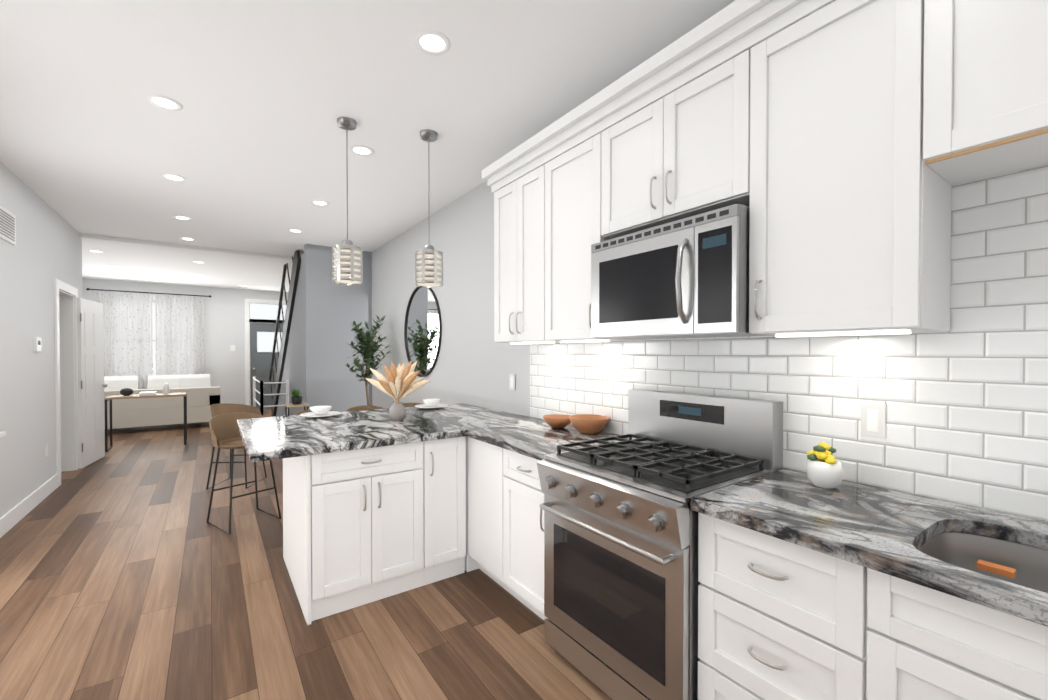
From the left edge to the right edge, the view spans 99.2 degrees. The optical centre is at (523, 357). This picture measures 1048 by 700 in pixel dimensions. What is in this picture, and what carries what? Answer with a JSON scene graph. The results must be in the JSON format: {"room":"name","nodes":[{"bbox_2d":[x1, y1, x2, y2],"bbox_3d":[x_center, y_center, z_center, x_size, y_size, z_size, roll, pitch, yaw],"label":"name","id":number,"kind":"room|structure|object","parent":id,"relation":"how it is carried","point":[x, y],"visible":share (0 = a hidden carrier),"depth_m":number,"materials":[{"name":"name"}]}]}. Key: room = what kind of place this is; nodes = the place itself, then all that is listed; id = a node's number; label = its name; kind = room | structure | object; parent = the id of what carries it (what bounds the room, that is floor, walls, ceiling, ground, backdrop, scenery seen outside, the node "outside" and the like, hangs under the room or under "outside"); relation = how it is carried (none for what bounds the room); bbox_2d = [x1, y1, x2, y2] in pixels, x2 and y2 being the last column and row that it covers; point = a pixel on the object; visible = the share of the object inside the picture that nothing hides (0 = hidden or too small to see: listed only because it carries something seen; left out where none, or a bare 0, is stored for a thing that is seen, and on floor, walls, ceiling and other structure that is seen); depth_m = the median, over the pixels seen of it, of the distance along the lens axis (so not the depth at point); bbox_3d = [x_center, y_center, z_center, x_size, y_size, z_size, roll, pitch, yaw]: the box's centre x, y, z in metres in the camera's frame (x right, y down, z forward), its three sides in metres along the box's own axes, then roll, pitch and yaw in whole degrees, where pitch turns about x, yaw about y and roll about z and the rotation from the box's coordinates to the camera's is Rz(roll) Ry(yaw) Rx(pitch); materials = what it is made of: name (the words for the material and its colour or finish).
{"room":"kitchen","nodes":[
{"label":"kitchen","id":0,"kind":"room"},
{"bbox_2d":[0,161,81,517],"bbox_3d":[-2.632,-0.053,1.333,0.150,2.860,10.350,0,1,-35],"label":"wall","id":1,"kind":"structure","parent":0,"point":[41,255],"depth_m":3.93,"materials":[{"name":"white paint"}]},
{"bbox_2d":[0,205,15,244],"bbox_3d":[-4.052,-1.037,3.484,0.015,0.240,0.420,0,1,-35],"label":"air vent","id":2,"kind":"object","parent":1,"relation":"in","point":[7,226],"visible":1,"depth_m":3.50,"materials":[{"name":"white metal"}]},
{"bbox_2d":[0,474,57,537],"bbox_3d":[-3.436,1.293,2.635,0.016,0.140,4.800,0,1,-35],"label":"baseboard","id":3,"kind":"structure","parent":1,"relation":"attached to","point":[13,516],"depth_m":3.78,"materials":[{"name":"white wood"}]},
{"bbox_2d":[33,337,41,350],"bbox_3d":[-4.462,-0.119,4.087,0.027,0.130,0.140,0,1,-35],"label":"thermostat","id":4,"kind":"object","parent":1,"relation":"attached to","point":[37,343],"visible":1,"depth_m":4.05,"materials":[{"name":"white plastic"}]},
{"bbox_2d":[45,444,47,456],"bbox_3d":[-4.631,0.903,4.321,0.006,0.120,0.080,0,1,-35],"label":"electrical outlet","id":5,"kind":"object","parent":1,"relation":"attached to","point":[46,450],"visible":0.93,"depth_m":4.32,"materials":[{"name":"white plastic"}]},
{"bbox_2d":[54,279,78,486],"bbox_3d":[-5.141,0.262,4.921,0.170,2.150,0.900,0,1,-35],"label":"door frame","id":6,"kind":"structure","parent":1,"relation":"attached to","point":[66,371],"depth_m":5.20,"materials":[{"name":"white wood"}]},
{"bbox_2d":[77,298,107,468],"bbox_3d":[-5.415,0.306,5.612,0.176,2.030,0.710,0,1,-35],"label":"door leaf","id":7,"kind":"structure","parent":1,"relation":"in","point":[91,385],"depth_m":5.52,"materials":[{"name":"white wood"}]},
{"bbox_2d":[82,278,287,404],"bbox_3d":[-7.216,-0.151,10.029,4.140,2.860,0.150,0,1,-35],"label":"wall","id":8,"kind":"structure","parent":0,"point":[224,328],"depth_m":10.17,"materials":[{"name":"white paint"}]},
{"bbox_2d":[230,345,234,350],"bbox_3d":[-6.717,-0.214,10.275,0.100,0.140,0.020,0,1,-35],"label":"switch panel","id":9,"kind":"object","parent":8,"relation":"attached to","point":[232,347],"visible":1,"depth_m":10.27,"materials":[{"name":"white plastic"}]},
{"bbox_2d":[245,298,285,405],"bbox_3d":[-6.123,-0.054,10.787,1.080,2.650,0.170,0,1,-35],"label":"door frame","id":10,"kind":"structure","parent":8,"relation":"attached to","point":[248,320],"depth_m":10.45,"materials":[{"name":"white wood"}]},
{"bbox_2d":[250,323,282,409],"bbox_3d":[-6.098,0.221,10.756,0.860,2.080,0.105,0,1,-35],"label":"front door","id":11,"kind":"structure","parent":8,"relation":"in","point":[261,340],"depth_m":10.66,"materials":[{"name":"grey wood"}]},
{"bbox_2d":[250,303,285,319],"bbox_3d":[-6.117,-1.099,10.767,0.900,0.380,0.010,0,1,-35],"label":"window","id":12,"kind":"structure","parent":8,"relation":"in","point":[264,311],"depth_m":10.70,"materials":[{"name":"white glass"}]},
{"bbox_2d":[276,253,304,416],"bbox_3d":[-4.003,-0.073,7.583,0.060,2.760,3.550,0,1,-35],"label":"wall","id":13,"kind":"structure","parent":0,"point":[294,370],"depth_m":6.69,"materials":[{"name":"grey paint"}]},
{"bbox_2d":[0,410,611,699],"bbox_3d":[-2.944,1.397,3.974,4.440,0.100,15.000,0,1,-35],"label":"floor","id":14,"kind":"structure","parent":0,"point":[127,572],"depth_m":2.37,"materials":[{"name":"brown wood"}]},
{"bbox_2d":[105,383,186,451],"bbox_3d":[-5.588,0.857,6.631,0.900,0.921,0.400,0,1,-35],"label":"console table","id":15,"kind":"object","parent":14,"relation":"on","point":[125,393],"visible":1,"depth_m":6.52,"materials":[{"name":"beige wood"}]},
{"bbox_2d":[104,374,220,428],"bbox_3d":[-6.702,0.812,8.231,1.800,0.974,0.900,0,1,-35],"label":"sofa","id":16,"kind":"object","parent":14,"relation":"on","point":[203,395],"visible":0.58,"depth_m":7.96,"materials":[{"name":"beige fabric"}]},
{"bbox_2d":[206,403,266,489],"bbox_3d":[-3.023,0.896,4.707,0.546,0.873,0.552,0,1,-35],"label":"stool","id":17,"kind":"object","parent":14,"relation":"on","point":[219,409],"visible":0.33,"depth_m":4.53,"materials":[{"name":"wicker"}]},
{"bbox_2d":[206,412,280,534],"bbox_3d":[-2.295,0.908,3.654,0.509,0.873,0.518,0,1,-35],"label":"stool","id":18,"kind":"object","parent":14,"relation":"on","point":[224,432],"visible":0.65,"depth_m":3.68,"materials":[{"name":"wicker"}]},
{"bbox_2d":[253,376,288,416],"bbox_3d":[-4.359,0.831,7.648,0.400,0.950,1.490,0,1,-35],"label":"railing","id":19,"kind":"object","parent":14,"relation":"on","point":[262,394],"visible":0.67,"depth_m":7.13,"materials":[{"name":"white"}]},
{"bbox_2d":[269,250,300,416],"bbox_3d":[-3.955,-0.365,8.182,0.921,3.338,3.982,0,1,-35],"label":"stair railing","id":20,"kind":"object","parent":14,"relation":"on","point":[293,283],"depth_m":7.64,"materials":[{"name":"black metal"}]},
{"bbox_2d":[285,459,288,566],"bbox_3d":[-0.909,0.919,3.339,1.513,0.872,0.310,0,1,-35],"label":"base cabinet","id":21,"kind":"object","parent":14,"relation":"on","point":[286,460],"depth_m":2.85,"materials":[{"name":"white wood"}]},
{"bbox_2d":[284,388,309,415],"bbox_3d":[-2.935,0.853,5.771,0.282,0.949,0.260,0,1,-35],"label":"plant stand","id":22,"kind":"object","parent":14,"relation":"on","point":[296,399],"visible":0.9,"depth_m":5.72,"materials":[{"name":"brown wood"}]},
{"bbox_2d":[294,409,333,414],"bbox_3d":[-1.775,0.906,3.838,0.453,0.873,0.470,0,1,-35],"label":"stool","id":23,"kind":"object","parent":14,"relation":"on","point":[304,411],"depth_m":3.96,"materials":[{"name":"wicker"}]},
{"bbox_2d":[289,439,436,624],"bbox_3d":[-0.988,0.926,2.720,0.672,0.872,0.608,0,1,-35],"label":"base cabinet","id":24,"kind":"object","parent":14,"relation":"on","point":[363,524],"depth_m":2.45,"materials":[{"name":"white wood"}]},
{"bbox_2d":[237,403,540,461],"bbox_3d":[-0.932,0.461,3.144,1.788,0.040,1.315,0,1,-35],"label":"countertop","id":25,"kind":"structure","parent":24,"relation":"on","point":[294,436],"depth_m":2.76,"materials":[{"name":"grey stone"}]},
{"bbox_2d":[300,406,340,417],"bbox_3d":[-1.513,0.403,3.319,0.280,0.071,0.280,0,1,-35],"label":"plates","id":26,"kind":"object","parent":25,"relation":"on","point":[320,411],"visible":1,"depth_m":3.28,"materials":[{"name":"white ceramic"}]},
{"bbox_2d":[365,360,430,420],"bbox_3d":[-0.868,0.231,3.140,0.382,0.419,0.440,0,1,-35],"label":"vase","id":27,"kind":"object","parent":25,"relation":"on","point":[402,382],"visible":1,"depth_m":3.09,"materials":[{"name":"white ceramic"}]},
{"bbox_2d":[415,399,447,408],"bbox_3d":[-0.793,0.398,3.825,0.280,0.071,0.280,0,1,-35],"label":"plates","id":28,"kind":"object","parent":25,"relation":"on","point":[431,404],"visible":1,"depth_m":3.78,"materials":[{"name":"white ceramic"}]},
{"bbox_2d":[345,405,384,411],"bbox_3d":[-1.412,0.902,4.118,0.453,0.873,0.470,0,1,-35],"label":"stool","id":29,"kind":"object","parent":14,"relation":"on","point":[362,407],"visible":0.06,"depth_m":4.29,"materials":[{"name":"wicker"}]},
{"bbox_2d":[345,315,392,404],"bbox_3d":[-1.911,0.390,5.469,0.654,1.882,0.657,0,1,-35],"label":"plant","id":30,"kind":"object","parent":14,"relation":"on","point":[366,342],"visible":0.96,"depth_m":5.41,"materials":[{"name":"green plant"}]},
{"bbox_2d":[402,403,421,406],"bbox_3d":[-1.069,0.900,4.329,0.454,0.873,0.478,0,1,-35],"label":"stool","id":31,"kind":"object","parent":14,"relation":"on","point":[409,404],"depth_m":4.53,"materials":[{"name":"wicker"}]},
{"bbox_2d":[437,439,456,580],"bbox_3d":[-0.675,0.924,2.940,0.343,0.872,0.608,0,1,-35],"label":"base cabinet","id":32,"kind":"object","parent":14,"relation":"on","point":[446,448],"depth_m":2.73,"materials":[{"name":"white wood"}]},
{"bbox_2d":[457,435,508,591],"bbox_3d":[-0.003,0.925,2.771,0.685,0.872,0.482,0,1,-35],"label":"base cabinet","id":33,"kind":"object","parent":14,"relation":"on","point":[482,467],"depth_m":2.65,"materials":[{"name":"white wood"}]},
{"bbox_2d":[465,419,627,459],"bbox_3d":[0.141,0.467,2.605,0.652,0.040,0.802,0,1,-35],"label":"countertop","id":34,"kind":"structure","parent":33,"relation":"on","point":[535,440],"depth_m":2.53,"materials":[{"name":"grey stone"}]},
{"bbox_2d":[543,414,570,427],"bbox_3d":[0.217,0.409,2.824,0.200,0.070,0.200,0,1,-35],"label":"bowl","id":35,"kind":"object","parent":34,"relation":"on","point":[557,420],"visible":0.92,"depth_m":2.77,"materials":[{"name":"brown wood"}]},
{"bbox_2d":[569,414,609,434],"bbox_3d":[0.383,0.399,2.623,0.240,0.095,0.240,0,1,-35],"label":"bowl","id":36,"kind":"object","parent":34,"relation":"on","point":[590,424],"visible":0.98,"depth_m":2.56,"materials":[{"name":"brown wood"}]},
{"bbox_2d":[509,451,544,620],"bbox_3d":[0.256,0.929,2.469,0.609,0.872,0.435,0,1,-35],"label":"base cabinet","id":37,"kind":"object","parent":14,"relation":"on","point":[526,517],"depth_m":2.30,"materials":[{"name":"white wood"}]},
{"bbox_2d":[537,389,782,699],"bbox_3d":[0.552,0.775,1.939,0.726,1.190,0.754,0,1,-35],"label":"range","id":38,"kind":"object","parent":14,"relation":"on","point":[621,583],"visible":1,"depth_m":1.77,"materials":[{"name":"silver metal"}]},
{"bbox_2d":[696,511,968,699],"bbox_3d":[0.976,0.940,1.446,0.609,0.872,0.527,0,1,-35],"label":"base cabinet","id":39,"kind":"object","parent":14,"relation":"on","point":[842,590],"depth_m":1.24,"materials":[{"name":"white wood"}]},
{"bbox_2d":[691,468,1047,626],"bbox_3d":[1.718,0.493,0.364,0.652,0.040,3.147,0,1,-35],"label":"countertop","id":40,"kind":"structure","parent":39,"relation":"on","point":[873,528],"depth_m":1.24,"materials":[{"name":"grey stone"}]},
{"bbox_2d":[806,442,842,488],"bbox_3d":[1.075,0.381,1.597,0.123,0.154,0.117,0,1,-35],"label":"flower pot","id":41,"kind":"object","parent":40,"relation":"on","point":[824,468],"visible":1,"depth_m":1.56,"materials":[{"name":"white ceramic"}]},
{"bbox_2d":[905,519,1047,699],"bbox_3d":[1.269,0.604,0.931,0.473,0.219,0.726,0,1,-35],"label":"sink","id":42,"kind":"object","parent":40,"relation":"in","point":[992,655],"depth_m":0.98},
{"bbox_2d":[976,559,1015,578],"bbox_3d":[1.275,0.571,1.204,0.035,0.015,0.070,0,1,-35],"label":"sponge","id":43,"kind":"object","parent":42,"relation":"in","point":[996,568],"visible":0.86,"depth_m":1.20,"materials":[{"name":"orange rubber"}]},
{"bbox_2d":[304,244,371,411],"bbox_3d":[-2.618,-0.109,6.326,0.880,2.860,0.100,0,1,-35],"label":"wall","id":44,"kind":"structure","parent":0,"point":[333,311],"depth_m":6.22,"materials":[{"name":"grey paint"}]},
{"bbox_2d":[0,0,735,291],"bbox_3d":[-2.944,-1.562,3.940,4.440,0.100,15.000,0,1,-35],"label":"ceiling","id":45,"kind":"structure","parent":0,"point":[248,141],"depth_m":2.66,"materials":[{"name":"white paint"}]},
{"bbox_2d":[146,94,182,110],"bbox_3d":[-2.106,-1.496,2.612,0.167,0.009,0.178,0,1,-35],"label":"recessed light","id":46,"kind":"object","parent":45,"relation":"in","point":[161,101],"depth_m":2.61,"materials":[{"name":"white"}]},
{"bbox_2d":[161,173,186,181],"bbox_3d":[-2.927,-1.509,3.729,0.165,0.009,0.177,0,1,-35],"label":"recessed light","id":47,"kind":"object","parent":45,"relation":"in","point":[173,177],"depth_m":3.73,"materials":[{"name":"white"}]},
{"bbox_2d":[172,215,191,219],"bbox_3d":[-3.716,-1.521,4.845,0.165,0.009,0.175,0,1,-35],"label":"recessed light","id":48,"kind":"object","parent":45,"relation":"in","point":[175,216],"depth_m":4.84,"materials":[{"name":"white plastic"}]},
{"bbox_2d":[80,233,293,261],"bbox_3d":[-4.568,-1.516,6.258,2.370,0.045,0.200,0,1,-35],"label":"header beam","id":49,"kind":"structure","parent":45,"relation":"attached to","point":[108,239],"depth_m":6.11,"materials":[{"name":"white paint"}]},
{"bbox_2d":[311,200,328,205],"bbox_3d":[-1.997,-1.516,4.359,0.159,0.009,0.175,0,1,-35],"label":"recessed light","id":50,"kind":"object","parent":45,"relation":"in","point":[317,202],"depth_m":4.36,"materials":[{"name":"white"}]},
{"bbox_2d":[332,117,362,284],"bbox_3d":[-1.127,-0.987,2.840,0.182,1.024,0.182,0,1,-35],"label":"pendant light","id":51,"kind":"object","parent":45,"relation":"hanging from","point":[347,267],"visible":1,"depth_m":2.79,"materials":[{"name":"silver metal"}]},
{"bbox_2d":[349,145,373,155],"bbox_3d":[-1.174,-1.503,3.230,0.165,0.009,0.169,0,1,-35],"label":"recessed light","id":52,"kind":"object","parent":45,"relation":"in","point":[361,150],"depth_m":3.24,"materials":[{"name":"white"}]},
{"bbox_2d":[415,129,442,287],"bbox_3d":[-0.639,-0.992,2.999,0.186,1.020,0.186,0,1,-35],"label":"pendant light","id":53,"kind":"object","parent":45,"relation":"hanging from","point":[428,266],"visible":1,"depth_m":2.94,"materials":[{"name":"beige glass"}]},
{"bbox_2d":[414,30,449,54],"bbox_3d":[-0.432,-1.490,2.107,0.169,0.009,0.173,0,1,-35],"label":"recessed light","id":54,"kind":"object","parent":45,"relation":"in","point":[432,42],"depth_m":2.11,"materials":[{"name":"white"}]},
{"bbox_2d":[372,181,784,468],"bbox_3d":[-1.189,-0.096,5.191,0.150,2.860,15.000,0,1,-35],"label":"wall","id":55,"kind":"structure","parent":0,"point":[476,365],"depth_m":4.25,"materials":[{"name":"grey paint"}]},
{"bbox_2d":[404,286,441,376],"bbox_3d":[-1.145,-0.294,4.976,0.021,1.028,1.028,0,1,-35],"label":"round mirror","id":56,"kind":"object","parent":55,"relation":"attached to","point":[422,330],"visible":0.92,"depth_m":4.95,"materials":[{"name":"clear glass"}]},
{"bbox_2d":[509,374,514,389],"bbox_3d":[-0.093,0.193,3.483,0.010,0.120,0.072,0,1,-35],"label":"outlet","id":57,"kind":"object","parent":55,"relation":"attached to","point":[511,381],"visible":0.98,"depth_m":3.47,"materials":[{"name":"white plastic"}]},
{"bbox_2d":[490,160,533,343],"bbox_3d":[0.103,-0.646,2.921,0.318,1.090,0.631,0,1,-35],"label":"upper cabinet","id":58,"kind":"object","parent":55,"relation":"attached to","point":[513,192],"depth_m":2.88,"materials":[{"name":"white wood"}]},
{"bbox_2d":[534,120,641,343],"bbox_3d":[0.365,-0.642,2.549,0.318,1.090,0.524,0,1,-35],"label":"upper cabinet","id":59,"kind":"object","parent":55,"relation":"attached to","point":[566,174],"depth_m":2.48,"materials":[{"name":"white wood"}]},
{"bbox_2d":[598,32,741,239],"bbox_3d":[0.733,-0.893,2.023,0.318,0.575,0.754,0,1,-35],"label":"upper cabinet","id":60,"kind":"object","parent":55,"relation":"attached to","point":[672,152],"depth_m":1.88,"materials":[{"name":"white wood"}]},
{"bbox_2d":[591,204,774,338],"bbox_3d":[0.679,-0.324,1.991,0.448,0.463,0.748,0,1,-35],"label":"microwave","id":61,"kind":"object","parent":60,"relation":"attached to","point":[687,277],"visible":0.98,"depth_m":1.80,"materials":[{"name":"silver metal"}]},
{"bbox_2d":[530,164,1047,520],"bbox_3d":[1.468,-0.080,1.277,0.008,1.085,4.940,0,1,-35],"label":"backsplash","id":62,"kind":"structure","parent":55,"relation":"attached to","point":[964,399],"depth_m":1.46,"materials":[{"name":"tile"}]},
{"bbox_2d":[860,403,885,438],"bbox_3d":[1.242,0.224,1.586,0.010,0.120,0.072,0,1,-35],"label":"outlet","id":63,"kind":"object","parent":62,"relation":"attached to","point":[873,419],"visible":1,"depth_m":1.58,"materials":[{"name":"white plastic"}]},
{"bbox_2d":[742,0,981,336],"bbox_3d":[1.106,-0.630,1.495,0.318,1.090,0.544,0,1,-35],"label":"upper cabinet","id":64,"kind":"object","parent":55,"relation":"attached to","point":[840,148],"depth_m":1.40,"materials":[{"name":"white wood"}]},
{"bbox_2d":[914,0,1047,178],"bbox_3d":[1.441,-0.854,1.018,0.318,0.630,0.740,0,1,-35],"label":"upper cabinet","id":65,"kind":"object","parent":55,"relation":"attached to","point":[981,66],"depth_m":1.15,"materials":[{"name":"white wood"}]},
{"label":"outside","id":66,"kind":"structure","parent":0,"visible":0},
{"bbox_2d":[153,303,275,402],"bbox_3d":[-7.438,-0.124,10.344,4.140,2.800,0.020,0,1,-35],"label":"window","id":67,"kind":"structure","parent":66,"point":[154,368],"depth_m":9.82,"materials":[{"name":"white glass"}]},
{"bbox_3d":[-7.891,-0.350,9.518,1.670,1.950,0.205,0,1,-35],"label":"trim","id":68,"kind":"structure","parent":0,"visible":0},
{"bbox_2d":[86,288,211,297],"bbox_3d":[-7.815,-1.354,9.380,2.030,0.050,0.048,0,1,-35],"label":"curtain rod","id":69,"kind":"object","parent":68,"relation":"attached to","point":[210,296],"visible":1,"depth_m":9.32,"materials":[{"name":"black metal"}]},
{"bbox_2d":[95,291,152,388],"bbox_3d":[-8.178,-0.051,9.138,0.880,2.560,0.076,0,1,-35],"label":"curtain","id":70,"kind":"object","parent":69,"relation":"hanging from","point":[127,317],"depth_m":9.16,"materials":[{"name":"white fabric"}]},
{"bbox_2d":[155,294,204,374],"bbox_3d":[-7.438,-0.057,9.658,0.850,2.560,0.076,0,1,-35],"label":"curtain","id":71,"kind":"object","parent":69,"relation":"hanging from","point":[179,333],"depth_m":9.64,"materials":[{"name":"white fabric"}]}
]}

